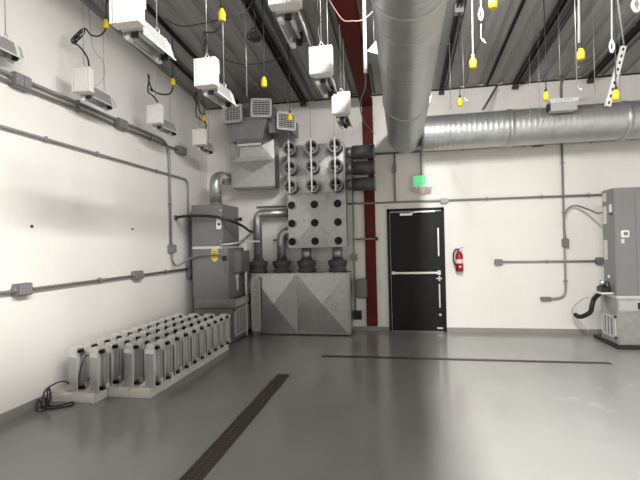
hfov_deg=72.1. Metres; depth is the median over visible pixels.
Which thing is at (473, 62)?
cord
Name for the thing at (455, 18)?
channel
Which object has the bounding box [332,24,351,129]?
light
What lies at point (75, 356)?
hood
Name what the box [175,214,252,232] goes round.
insulated line
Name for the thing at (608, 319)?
return grille
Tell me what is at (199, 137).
light
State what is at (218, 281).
handler
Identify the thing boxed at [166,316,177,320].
light
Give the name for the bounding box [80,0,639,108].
ceiling
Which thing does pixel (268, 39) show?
channel
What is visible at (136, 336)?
light
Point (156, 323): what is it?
light
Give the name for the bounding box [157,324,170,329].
light
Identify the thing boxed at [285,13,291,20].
socket
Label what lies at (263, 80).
cord
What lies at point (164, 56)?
socket
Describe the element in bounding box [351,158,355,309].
conduit
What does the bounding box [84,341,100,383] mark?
hood
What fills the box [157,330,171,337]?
light
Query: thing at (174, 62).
channel
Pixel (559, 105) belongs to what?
sensor box
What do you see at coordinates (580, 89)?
hanging wire
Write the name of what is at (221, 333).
hood
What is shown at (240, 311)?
return grille
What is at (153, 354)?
hood
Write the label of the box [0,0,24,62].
light
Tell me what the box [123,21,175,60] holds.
hood
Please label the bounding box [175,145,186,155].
junction box
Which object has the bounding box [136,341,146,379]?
hood
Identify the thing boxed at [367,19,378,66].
hood
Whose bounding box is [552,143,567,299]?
conduit
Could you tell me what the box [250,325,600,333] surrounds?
baseboard
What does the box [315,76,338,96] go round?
hood
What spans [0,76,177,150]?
conduit
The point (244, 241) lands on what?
drain pipe
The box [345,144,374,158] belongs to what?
duct
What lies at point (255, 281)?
panel
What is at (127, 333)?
light
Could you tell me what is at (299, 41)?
socket
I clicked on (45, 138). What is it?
conduit
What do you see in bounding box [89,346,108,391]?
hood
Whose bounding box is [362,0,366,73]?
tube
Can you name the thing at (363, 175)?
plate
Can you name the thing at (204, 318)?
light
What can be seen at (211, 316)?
light
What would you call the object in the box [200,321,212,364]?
light
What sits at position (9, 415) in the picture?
baseboard
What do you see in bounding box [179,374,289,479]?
drain
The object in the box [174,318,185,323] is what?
light
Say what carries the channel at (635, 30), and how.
hanging from the ceiling
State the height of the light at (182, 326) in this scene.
0.540 m
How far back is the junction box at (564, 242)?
7.02 m
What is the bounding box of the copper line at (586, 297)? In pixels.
[572,297,600,329]
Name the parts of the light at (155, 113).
power cord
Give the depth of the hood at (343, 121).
5.33 m
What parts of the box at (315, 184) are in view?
damper blade, damper blade, damper blade, panel, panel, damper blade, damper blade, damper blade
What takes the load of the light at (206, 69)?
hanging from the channel at (268, 39)
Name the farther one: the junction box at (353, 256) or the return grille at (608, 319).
the junction box at (353, 256)
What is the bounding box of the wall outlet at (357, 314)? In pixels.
[353,310,361,319]
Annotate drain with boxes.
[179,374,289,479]
[322,355,610,363]
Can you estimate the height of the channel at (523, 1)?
1.000 m
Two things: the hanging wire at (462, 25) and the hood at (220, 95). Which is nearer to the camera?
the hood at (220, 95)
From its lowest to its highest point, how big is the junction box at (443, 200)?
0.085 m
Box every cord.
[103,0,108,29]
[170,36,175,85]
[218,0,225,22]
[261,0,266,87]
[288,43,291,120]
[457,17,462,106]
[469,0,476,69]
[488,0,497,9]
[543,0,548,100]
[577,0,584,60]
[612,0,619,100]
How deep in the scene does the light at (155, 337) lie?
5.03 m
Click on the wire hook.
(482, 39)
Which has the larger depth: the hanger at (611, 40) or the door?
the door
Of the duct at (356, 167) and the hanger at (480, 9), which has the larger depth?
the duct at (356, 167)
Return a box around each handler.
[191,204,250,341]
[593,187,639,349]
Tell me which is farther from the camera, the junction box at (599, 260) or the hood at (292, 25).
the junction box at (599, 260)
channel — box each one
[107,0,221,108]
[144,1,239,103]
[241,0,306,106]
[259,0,313,100]
[439,0,462,94]
[486,0,525,85]
[512,0,568,89]
[525,0,577,82]
[587,20,639,83]
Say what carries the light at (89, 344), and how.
on the floor
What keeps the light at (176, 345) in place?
on the floor
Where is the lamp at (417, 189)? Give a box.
[413,186,431,194]
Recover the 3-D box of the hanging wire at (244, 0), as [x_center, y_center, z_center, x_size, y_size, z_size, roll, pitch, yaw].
[-0.814,-2.126,4.834,0.009,1.113,0.010,-1,0,10]
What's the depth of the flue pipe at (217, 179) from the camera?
7.26 m
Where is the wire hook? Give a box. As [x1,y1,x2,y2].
[480,26,486,44]
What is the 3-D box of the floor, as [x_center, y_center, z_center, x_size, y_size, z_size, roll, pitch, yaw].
[0.925,1.590,1.605,8.540,0.100,12.200,-1,0,10]
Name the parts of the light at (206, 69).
power cord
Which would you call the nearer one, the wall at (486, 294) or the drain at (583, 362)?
the drain at (583, 362)
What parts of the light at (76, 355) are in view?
power cord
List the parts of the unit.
frame, panel, frame, frame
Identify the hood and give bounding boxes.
[0,36,24,59]
[68,349,87,391]
[81,87,116,108]
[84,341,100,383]
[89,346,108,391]
[104,345,120,385]
[118,341,123,378]
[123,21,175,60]
[124,342,141,386]
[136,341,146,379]
[145,346,162,386]
[153,119,179,134]
[156,338,172,380]
[179,333,189,369]
[187,330,197,364]
[195,324,205,359]
[197,142,215,152]
[202,82,236,106]
[203,324,211,355]
[210,321,218,351]
[218,318,224,348]
[222,316,229,344]
[276,12,310,46]
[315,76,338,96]
[336,116,351,127]
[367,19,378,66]
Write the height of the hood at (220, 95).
0.131 m
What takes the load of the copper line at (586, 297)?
attached to the handler at (620, 310)
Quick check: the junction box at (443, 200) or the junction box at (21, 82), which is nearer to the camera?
the junction box at (21, 82)
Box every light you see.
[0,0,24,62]
[36,345,88,411]
[68,341,100,384]
[71,0,116,110]
[73,346,108,403]
[89,341,121,395]
[97,337,112,345]
[108,342,142,396]
[109,0,175,63]
[109,333,124,340]
[117,337,132,379]
[120,330,134,336]
[122,338,152,380]
[128,333,143,341]
[129,342,162,397]
[131,326,144,333]
[139,330,152,337]
[141,323,153,329]
[142,338,172,390]
[146,69,179,136]
[147,334,162,341]
[148,327,161,333]
[150,321,161,326]
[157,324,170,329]
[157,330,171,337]
[158,318,169,323]
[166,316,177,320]
[166,321,178,326]
[166,334,182,384]
[167,327,179,333]
[173,313,184,317]
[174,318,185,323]
[175,324,187,330]
[176,330,190,379]
[182,316,192,320]
[183,321,194,326]
[185,327,198,373]
[188,313,199,317]
[191,318,201,323]
[192,91,215,154]
[193,324,205,368]
[194,0,236,108]
[198,316,208,320]
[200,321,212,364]
[204,313,214,318]
[207,318,218,359]
[214,316,224,355]
[219,314,230,352]
[268,0,310,48]
[309,0,338,97]
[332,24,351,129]
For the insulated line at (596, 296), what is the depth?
6.56 m
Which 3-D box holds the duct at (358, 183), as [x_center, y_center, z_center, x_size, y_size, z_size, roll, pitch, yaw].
[0.683,-0.933,7.330,0.475,0.238,0.238,-1,0,10]
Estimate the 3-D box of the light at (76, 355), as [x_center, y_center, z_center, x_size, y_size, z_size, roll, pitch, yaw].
[-2.577,1.371,4.409,0.319,0.547,0.475,-1,0,10]
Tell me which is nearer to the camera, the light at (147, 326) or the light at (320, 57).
the light at (320, 57)
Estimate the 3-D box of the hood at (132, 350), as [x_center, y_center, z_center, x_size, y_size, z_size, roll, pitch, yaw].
[-1.986,1.308,4.645,0.131,0.425,0.154,-1,0,10]
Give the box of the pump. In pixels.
[591,280,613,293]
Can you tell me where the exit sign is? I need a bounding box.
[412,152,431,194]
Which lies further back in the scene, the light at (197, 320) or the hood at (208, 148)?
the hood at (208, 148)
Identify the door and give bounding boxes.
[387,207,446,331]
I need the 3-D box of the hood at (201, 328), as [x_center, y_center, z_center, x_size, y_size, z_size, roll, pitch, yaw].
[-1.558,1.305,5.620,0.132,0.425,0.154,-1,0,10]
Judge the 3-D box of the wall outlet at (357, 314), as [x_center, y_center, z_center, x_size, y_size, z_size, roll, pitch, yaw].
[0.657,1.308,7.673,0.145,0.155,0.066,-1,0,10]
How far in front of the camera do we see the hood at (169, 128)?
5.99 m
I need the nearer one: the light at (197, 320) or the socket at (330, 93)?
the socket at (330, 93)
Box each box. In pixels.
[8,71,31,91]
[10,282,33,296]
[114,117,127,130]
[131,270,143,279]
[167,243,176,252]
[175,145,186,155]
[186,260,192,277]
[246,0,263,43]
[251,271,352,334]
[282,81,347,247]
[351,254,356,260]
[356,279,366,298]
[440,198,447,202]
[454,3,463,16]
[494,259,502,264]
[540,297,551,300]
[546,97,577,113]
[561,239,568,246]
[595,257,603,264]
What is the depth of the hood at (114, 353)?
4.68 m
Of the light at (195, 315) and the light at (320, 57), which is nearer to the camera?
the light at (320, 57)
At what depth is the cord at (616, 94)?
4.07 m
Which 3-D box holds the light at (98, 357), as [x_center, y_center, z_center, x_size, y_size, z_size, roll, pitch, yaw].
[-2.327,1.362,4.497,0.290,0.540,0.205,-1,0,11]
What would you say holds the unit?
attached to the box at (315, 184)
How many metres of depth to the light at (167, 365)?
4.82 m
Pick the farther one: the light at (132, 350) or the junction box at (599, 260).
the junction box at (599, 260)
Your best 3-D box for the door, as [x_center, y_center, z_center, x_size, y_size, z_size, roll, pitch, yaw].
[1.652,0.510,7.542,0.955,2.105,0.205,-1,0,10]
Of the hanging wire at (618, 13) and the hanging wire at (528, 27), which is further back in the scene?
the hanging wire at (528, 27)
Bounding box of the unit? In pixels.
[223,98,298,190]
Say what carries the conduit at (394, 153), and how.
attached to the wall at (486, 294)
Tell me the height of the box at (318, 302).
1.050 m
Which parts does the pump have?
motor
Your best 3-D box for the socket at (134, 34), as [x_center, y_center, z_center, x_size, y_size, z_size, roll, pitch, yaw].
[-1.210,-1.367,2.873,0.044,0.094,0.028,-1,0,9]
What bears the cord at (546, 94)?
hanging from the ceiling box
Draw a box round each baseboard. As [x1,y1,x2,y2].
[0,391,52,424]
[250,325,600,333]
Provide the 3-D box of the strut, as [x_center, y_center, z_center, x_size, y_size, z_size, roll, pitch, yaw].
[2.826,-2.073,4.168,0.221,1.558,0.231,-1,0,10]
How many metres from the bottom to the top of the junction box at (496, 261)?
0.095 m
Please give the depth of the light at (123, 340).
4.82 m
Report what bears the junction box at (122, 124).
attached to the wall at (83, 208)
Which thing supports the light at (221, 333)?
on the floor
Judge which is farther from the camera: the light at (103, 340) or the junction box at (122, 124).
the junction box at (122, 124)
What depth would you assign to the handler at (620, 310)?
6.03 m
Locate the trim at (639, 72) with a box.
[206,72,639,109]
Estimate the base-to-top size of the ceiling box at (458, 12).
0.130 m
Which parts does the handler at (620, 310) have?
panel, filter door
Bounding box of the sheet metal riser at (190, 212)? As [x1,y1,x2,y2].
[190,212,194,312]
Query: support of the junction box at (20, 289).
attached to the wall at (83, 208)
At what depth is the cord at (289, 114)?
5.77 m
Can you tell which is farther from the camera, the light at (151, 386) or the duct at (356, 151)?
the duct at (356, 151)
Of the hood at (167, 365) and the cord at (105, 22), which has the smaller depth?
the cord at (105, 22)
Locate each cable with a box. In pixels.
[88,0,104,85]
[165,2,251,26]
[222,58,281,64]
[329,0,372,21]
[360,73,373,133]
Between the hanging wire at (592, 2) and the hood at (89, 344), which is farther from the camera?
the hanging wire at (592, 2)
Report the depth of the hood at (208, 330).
5.86 m
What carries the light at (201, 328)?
on the floor
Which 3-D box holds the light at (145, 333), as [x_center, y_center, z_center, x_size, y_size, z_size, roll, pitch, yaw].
[-2.175,1.364,5.311,0.290,0.540,0.205,-1,0,10]
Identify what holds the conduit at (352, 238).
attached to the wall at (486, 294)
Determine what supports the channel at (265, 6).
hanging from the ceiling
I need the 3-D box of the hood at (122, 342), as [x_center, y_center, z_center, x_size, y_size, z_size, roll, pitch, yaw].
[-2.187,1.314,4.892,0.132,0.425,0.154,-1,0,10]
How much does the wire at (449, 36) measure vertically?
0.968 m
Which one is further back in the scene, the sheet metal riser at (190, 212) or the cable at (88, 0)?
the sheet metal riser at (190, 212)
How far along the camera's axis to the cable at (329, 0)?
4.33 m
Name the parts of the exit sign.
lit panel, stem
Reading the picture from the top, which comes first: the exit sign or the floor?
the exit sign
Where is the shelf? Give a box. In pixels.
[591,290,613,293]
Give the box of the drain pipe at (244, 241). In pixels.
[221,240,259,334]
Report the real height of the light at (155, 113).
1.202 m
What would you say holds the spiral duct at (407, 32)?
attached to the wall
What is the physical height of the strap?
0.518 m
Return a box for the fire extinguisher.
[453,247,463,272]
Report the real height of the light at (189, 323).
0.540 m
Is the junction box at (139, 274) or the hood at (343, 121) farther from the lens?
the junction box at (139, 274)
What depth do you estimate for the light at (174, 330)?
5.43 m
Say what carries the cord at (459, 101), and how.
hanging from the ceiling box at (458, 12)
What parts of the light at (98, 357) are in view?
power cord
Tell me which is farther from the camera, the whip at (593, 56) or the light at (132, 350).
the whip at (593, 56)
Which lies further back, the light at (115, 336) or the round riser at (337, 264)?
the round riser at (337, 264)
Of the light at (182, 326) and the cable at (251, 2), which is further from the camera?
the light at (182, 326)
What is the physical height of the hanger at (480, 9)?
0.958 m
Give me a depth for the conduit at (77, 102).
5.53 m
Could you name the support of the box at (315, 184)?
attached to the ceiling
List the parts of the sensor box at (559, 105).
knob, lid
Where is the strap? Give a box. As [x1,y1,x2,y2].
[482,86,497,109]
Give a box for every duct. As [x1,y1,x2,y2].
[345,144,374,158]
[346,160,374,174]
[346,176,375,190]
[371,0,639,153]
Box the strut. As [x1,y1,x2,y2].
[604,0,626,106]
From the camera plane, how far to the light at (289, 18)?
2.94 m
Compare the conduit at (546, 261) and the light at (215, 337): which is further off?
the conduit at (546, 261)
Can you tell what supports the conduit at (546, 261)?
attached to the wall at (486, 294)
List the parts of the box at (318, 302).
panel, rail, panel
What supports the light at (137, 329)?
on the floor
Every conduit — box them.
[0,68,172,244]
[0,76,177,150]
[0,124,189,257]
[0,268,187,294]
[256,193,601,207]
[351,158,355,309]
[352,238,375,239]
[375,139,639,154]
[394,153,395,201]
[503,260,595,262]
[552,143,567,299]
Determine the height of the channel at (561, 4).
1.081 m
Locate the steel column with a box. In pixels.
[362,97,377,325]
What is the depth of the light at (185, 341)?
5.23 m
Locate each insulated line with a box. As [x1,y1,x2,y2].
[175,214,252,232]
[573,293,601,318]
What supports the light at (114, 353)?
on the floor
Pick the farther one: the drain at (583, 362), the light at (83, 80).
the drain at (583, 362)
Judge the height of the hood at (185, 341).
0.425 m
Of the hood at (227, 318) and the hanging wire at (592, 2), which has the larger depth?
the hood at (227, 318)
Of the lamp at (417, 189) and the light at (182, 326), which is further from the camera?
the lamp at (417, 189)
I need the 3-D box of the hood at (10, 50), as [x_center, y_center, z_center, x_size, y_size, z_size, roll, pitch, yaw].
[-2.782,-1.690,3.792,0.154,0.131,0.425,-1,0,10]
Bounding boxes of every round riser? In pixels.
[250,208,287,272]
[272,227,290,272]
[297,248,315,272]
[328,247,346,272]
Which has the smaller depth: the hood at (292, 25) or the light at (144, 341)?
the hood at (292, 25)
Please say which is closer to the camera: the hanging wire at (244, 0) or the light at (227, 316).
the hanging wire at (244, 0)
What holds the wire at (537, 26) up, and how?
hanging from the ceiling
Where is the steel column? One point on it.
(367, 111)
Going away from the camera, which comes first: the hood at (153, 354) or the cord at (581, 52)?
the cord at (581, 52)
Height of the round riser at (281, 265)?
0.797 m
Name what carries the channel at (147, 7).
hanging from the ceiling
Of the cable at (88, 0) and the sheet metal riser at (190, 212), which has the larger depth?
the sheet metal riser at (190, 212)
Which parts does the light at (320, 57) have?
power cord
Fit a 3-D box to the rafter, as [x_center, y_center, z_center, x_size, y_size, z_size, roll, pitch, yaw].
[-0.284,-2.933,1.819,0.205,1.179,11.860,-1,0,10]
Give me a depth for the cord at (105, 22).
4.60 m
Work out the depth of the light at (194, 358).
5.44 m
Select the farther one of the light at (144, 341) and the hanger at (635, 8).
the light at (144, 341)
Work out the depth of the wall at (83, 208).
4.92 m
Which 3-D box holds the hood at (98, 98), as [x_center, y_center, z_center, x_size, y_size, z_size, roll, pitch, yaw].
[-2.424,-1.562,4.844,0.176,0.131,0.432,-1,0,10]
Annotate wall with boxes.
[0,0,207,413]
[206,71,639,328]
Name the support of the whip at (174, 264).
attached to the junction box at (172, 248)
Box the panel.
[251,277,260,334]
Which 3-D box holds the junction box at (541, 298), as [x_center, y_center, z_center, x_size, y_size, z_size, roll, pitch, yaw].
[3.651,0.950,7.116,0.160,0.060,0.070,-1,0,10]
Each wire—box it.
[244,0,246,94]
[449,36,450,102]
[462,25,467,100]
[528,27,530,113]
[537,26,542,119]
[558,12,559,74]
[574,0,581,90]
[592,2,598,95]
[618,13,620,102]
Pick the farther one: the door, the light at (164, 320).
the door
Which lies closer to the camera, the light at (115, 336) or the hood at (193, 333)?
the light at (115, 336)
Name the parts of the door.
closer arm, pull plate, pull plate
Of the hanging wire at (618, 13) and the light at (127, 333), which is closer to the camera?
the hanging wire at (618, 13)
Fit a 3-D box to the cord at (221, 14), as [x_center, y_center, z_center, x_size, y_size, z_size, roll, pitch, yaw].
[-0.849,-2.342,3.774,0.062,0.938,0.062,-1,0,10]
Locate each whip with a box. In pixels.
[171,253,225,266]
[560,55,595,97]
[563,205,601,238]
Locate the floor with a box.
[0,329,639,479]
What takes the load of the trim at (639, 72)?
attached to the wall at (486, 294)
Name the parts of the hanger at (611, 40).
cord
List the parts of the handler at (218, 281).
filter door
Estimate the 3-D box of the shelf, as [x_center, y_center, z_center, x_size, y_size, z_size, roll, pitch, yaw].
[4.028,0.746,6.284,0.164,0.020,0.330,-1,0,10]
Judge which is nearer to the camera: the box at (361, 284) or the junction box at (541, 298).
the junction box at (541, 298)
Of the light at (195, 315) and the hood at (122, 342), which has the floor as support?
the light at (195, 315)
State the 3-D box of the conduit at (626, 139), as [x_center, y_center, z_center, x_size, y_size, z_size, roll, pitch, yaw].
[3.438,-1.548,7.162,5.080,0.063,0.038,-1,0,10]
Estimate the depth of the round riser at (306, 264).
7.53 m
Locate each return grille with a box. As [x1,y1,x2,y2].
[234,303,250,336]
[601,311,616,338]
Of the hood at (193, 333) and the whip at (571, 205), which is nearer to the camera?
the hood at (193, 333)
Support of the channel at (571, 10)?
hanging from the ceiling
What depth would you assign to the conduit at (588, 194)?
7.32 m
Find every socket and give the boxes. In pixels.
[131,31,138,38]
[161,53,167,61]
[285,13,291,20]
[296,32,302,45]
[328,86,332,96]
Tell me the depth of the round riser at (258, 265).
7.71 m
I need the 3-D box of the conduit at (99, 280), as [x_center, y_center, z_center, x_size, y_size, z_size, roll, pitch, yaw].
[-3.191,0.466,1.964,0.038,0.063,10.900,-1,0,10]
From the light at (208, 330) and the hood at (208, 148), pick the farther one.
the hood at (208, 148)
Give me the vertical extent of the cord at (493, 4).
1.155 m
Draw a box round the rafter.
[332,0,372,105]
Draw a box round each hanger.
[478,0,483,20]
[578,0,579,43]
[609,0,614,52]
[631,0,639,13]
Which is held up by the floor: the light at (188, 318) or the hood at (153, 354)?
the light at (188, 318)
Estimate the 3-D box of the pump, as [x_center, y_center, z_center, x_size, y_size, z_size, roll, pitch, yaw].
[4.026,0.663,6.285,0.164,0.185,0.330,-1,0,10]
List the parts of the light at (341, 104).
power cord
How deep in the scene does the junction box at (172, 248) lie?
6.75 m
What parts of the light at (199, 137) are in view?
power cord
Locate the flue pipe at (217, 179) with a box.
[209,171,230,203]
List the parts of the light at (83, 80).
power cord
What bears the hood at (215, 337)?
attached to the light at (215, 337)
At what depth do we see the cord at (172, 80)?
5.74 m
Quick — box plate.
[355,174,367,177]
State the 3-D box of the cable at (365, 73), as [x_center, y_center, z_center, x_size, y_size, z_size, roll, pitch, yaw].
[0.633,-1.716,6.011,0.137,0.160,2.856,-1,0,9]
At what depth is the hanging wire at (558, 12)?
5.18 m
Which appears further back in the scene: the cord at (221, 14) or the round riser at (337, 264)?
the round riser at (337, 264)
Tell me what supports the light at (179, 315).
on the floor
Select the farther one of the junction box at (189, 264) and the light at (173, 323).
the junction box at (189, 264)
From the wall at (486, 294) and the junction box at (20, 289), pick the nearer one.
the junction box at (20, 289)
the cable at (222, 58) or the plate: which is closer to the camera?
the cable at (222, 58)
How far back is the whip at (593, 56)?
6.15 m

